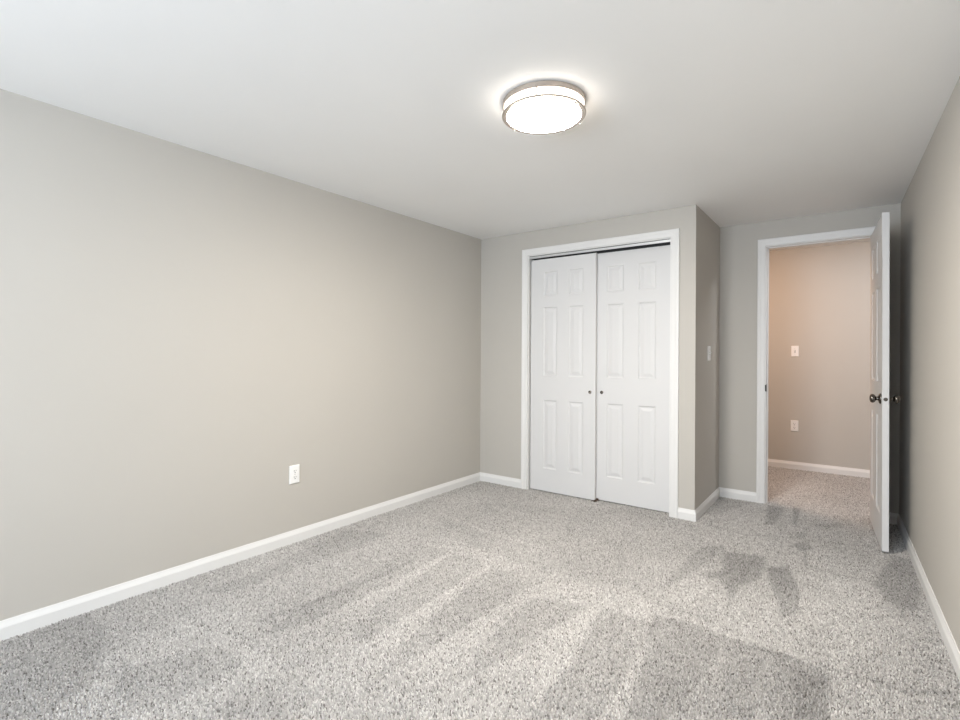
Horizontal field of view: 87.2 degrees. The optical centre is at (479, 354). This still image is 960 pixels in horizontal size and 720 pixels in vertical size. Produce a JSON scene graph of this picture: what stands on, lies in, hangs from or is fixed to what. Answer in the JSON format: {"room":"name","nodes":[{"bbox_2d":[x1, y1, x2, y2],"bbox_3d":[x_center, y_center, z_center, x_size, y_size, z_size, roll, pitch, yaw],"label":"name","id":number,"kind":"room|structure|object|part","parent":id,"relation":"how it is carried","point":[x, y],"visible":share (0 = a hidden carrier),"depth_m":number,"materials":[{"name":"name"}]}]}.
{"room":"empty bedroom","nodes":[
{"label":"empty bedroom","id":0,"kind":"room"},
{"bbox_2d":[0,89,480,620],"bbox_3d":[-1.533,0.060,2.800,0.090,2.363,6.856,0,0,37],"label":"wall","id":1,"kind":"structure","parent":0,"point":[182,328],"depth_m":2.70,"materials":[{"name":"beige paint"}]},
{"bbox_2d":[0,472,479,642],"bbox_3d":[-1.740,1.158,2.444,0.015,0.090,5.865,0,0,37],"label":"baseboard","id":2,"kind":"structure","parent":1,"relation":"attached to","point":[42,617],"depth_m":2.71,"materials":[{"name":"white wood"}]},
{"bbox_2d":[289,464,299,483],"bbox_3d":[-1.177,0.762,3.202,0.010,0.115,0.070,0,0,37],"label":"wall outlet","id":3,"kind":"object","parent":1,"relation":"attached to","point":[294,470],"visible":1,"depth_m":3.20,"materials":[{"name":"white plastic"}]},
{"bbox_2d":[0,466,959,719],"bbox_3d":[0.747,1.248,2.113,4.703,0.073,8.693,0,0,37],"label":"floor","id":4,"kind":"structure","parent":0,"point":[479,600],"depth_m":2.22,"materials":[{"name":"carpet"}]},
{"bbox_2d":[0,0,959,250],"bbox_3d":[0.760,-1.161,2.113,4.703,0.145,8.693,0,0,37],"label":"ceiling","id":5,"kind":"structure","parent":0,"point":[741,112],"depth_m":2.09,"materials":[{"name":"white paint"}]},
{"bbox_2d":[502,80,585,134],"bbox_3d":[0.275,-1.047,2.179,0.359,0.087,0.359,0,0,37],"label":"ceiling light","id":6,"kind":"object","parent":5,"relation":"attached to","point":[543,107],"visible":1,"depth_m":2.09,"materials":[{"name":"white glass"}]},
{"bbox_2d":[507,98,580,132],"bbox_3d":[0.275,-1.018,2.179,0.320,0.028,0.320,0,0,37],"label":"diffuser","id":7,"kind":"object","parent":6,"relation":"attached to","point":[527,115],"depth_m":2.13,"materials":[{"name":"white glass"}]},
{"bbox_2d":[480,205,698,509],"bbox_3d":[0.810,0.073,4.265,1.933,2.363,0.090,0,0,37],"label":"wall","id":8,"kind":"structure","parent":0,"point":[501,257],"depth_m":4.55,"materials":[{"name":"beige paint"}]},
{"bbox_2d":[480,472,520,487],"bbox_3d":[0.184,1.168,4.662,0.464,0.090,0.015,0,0,37],"label":"baseboard","id":9,"kind":"structure","parent":8,"relation":"attached to","point":[496,479],"depth_m":4.65,"materials":[{"name":"white wood"}]},
{"bbox_2d":[530,253,597,499],"bbox_3d":[0.708,0.181,4.329,0.615,2.031,0.040,0,0,37],"label":"door","id":10,"kind":"structure","parent":8,"relation":"in","point":[563,289],"depth_m":4.30,"materials":[{"name":"white paint"}]},
{"bbox_2d":[521,228,679,517],"bbox_3d":[0.945,0.143,4.154,1.356,2.148,0.106,0,0,37],"label":"door frame","id":11,"kind":"structure","parent":8,"relation":"attached to","point":[671,237],"depth_m":3.98,"materials":[{"name":"white wood"}]},
{"bbox_2d":[596,245,669,512],"bbox_3d":[1.209,0.183,4.010,0.654,2.031,0.040,0,0,37],"label":"door","id":12,"kind":"structure","parent":8,"relation":"in","point":[633,286],"depth_m":3.98,"materials":[{"name":"white paint"}]},
{"bbox_2d":[698,208,719,506],"bbox_3d":[1.792,0.078,4.043,0.090,2.363,0.721,0,0,37],"label":"wall","id":13,"kind":"structure","parent":0,"point":[709,231],"depth_m":3.99,"materials":[{"name":"beige paint"}]},
{"bbox_2d":[708,346,710,360],"bbox_3d":[1.816,-0.007,3.982,0.020,0.115,0.070,0,0,37],"label":"light switch","id":14,"kind":"object","parent":13,"relation":"attached to","point":[709,347],"visible":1,"depth_m":3.97,"materials":[{"name":"white plastic"}]},
{"bbox_2d":[678,487,755,521],"bbox_3d":[1.861,1.177,3.924,0.288,0.090,0.874,0,0,44],"label":"baseboard","id":15,"kind":"structure","parent":13,"relation":"attached to","point":[686,514],"depth_m":4.12,"materials":[{"name":"white wood"}]},
{"bbox_2d":[719,203,900,513],"bbox_3d":[1.770,0.053,4.564,3.120,2.413,0.090,0,0,37],"label":"wall","id":16,"kind":"structure","parent":0,"point":[738,243],"depth_m":4.17,"materials":[{"name":"beige paint"}]},
{"bbox_2d":[756,226,875,503],"bbox_3d":[2.630,0.146,3.916,0.837,2.160,0.106,0,0,37],"label":"door frame","id":17,"kind":"structure","parent":16,"relation":"attached to","point":[764,245],"depth_m":4.10,"materials":[{"name":"white wood"}]},
{"bbox_2d":[869,212,899,551],"bbox_3d":[2.667,0.170,3.373,0.148,2.066,0.739,0,0,33],"label":"door","id":18,"kind":"structure","parent":16,"relation":"in","point":[880,398],"depth_m":3.13,"materials":[{"name":"white paint"}]},
{"bbox_3d":[2.452,0.275,3.148,0.034,0.055,0.055,0,0,33],"label":"knob","id":19,"kind":"part","parent":18,"relation":"part of","materials":[{"name":"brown metal"}]},
{"bbox_3d":[2.546,0.275,3.086,0.034,0.055,0.055,0,0,33],"label":"knob","id":20,"kind":"part","parent":18,"relation":"part of","materials":[{"name":"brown metal"}]},
{"bbox_2d":[768,241,869,469],"bbox_3d":[3.409,0.062,5.362,4.080,2.413,0.090,0,0,37],"label":"wall","id":21,"kind":"structure","parent":0,"point":[819,296],"depth_m":5.22,"materials":[{"name":"beige paint"}]},
{"bbox_2d":[791,420,797,430],"bbox_3d":[3.336,0.759,5.351,0.070,0.115,0.010,0,0,37],"label":"wall outlet","id":22,"kind":"object","parent":21,"relation":"attached to","point":[794,423],"visible":1,"depth_m":5.35,"materials":[{"name":"white plastic"}]},
{"bbox_2d":[791,346,798,356],"bbox_3d":[3.338,-0.032,5.347,0.070,0.115,0.020,0,0,37],"label":"light switch","id":23,"kind":"object","parent":21,"relation":"attached to","point":[794,349],"visible":1,"depth_m":5.34,"materials":[{"name":"white plastic"}]},
{"bbox_2d":[768,459,869,477],"bbox_3d":[3.373,1.185,5.321,3.900,0.090,0.015,0,0,37],"label":"baseboard","id":24,"kind":"structure","parent":21,"relation":"attached to","point":[846,471],"depth_m":5.21,"materials":[{"name":"white wood"}]},
{"bbox_2d":[899,77,959,650],"bbox_3d":[1.129,0.074,0.829,0.090,2.363,6.862,0,0,35],"label":"wall","id":25,"kind":"structure","parent":0,"point":[929,442],"depth_m":2.40,"materials":[{"name":"beige paint"}]},
{"bbox_2d":[889,512,959,681],"bbox_3d":[1.062,1.173,0.875,0.067,0.090,6.683,0,0,35],"label":"baseboard","id":26,"kind":"structure","parent":25,"relation":"attached to","point":[950,644],"depth_m":2.39,"materials":[{"name":"white wood"}]}
]}

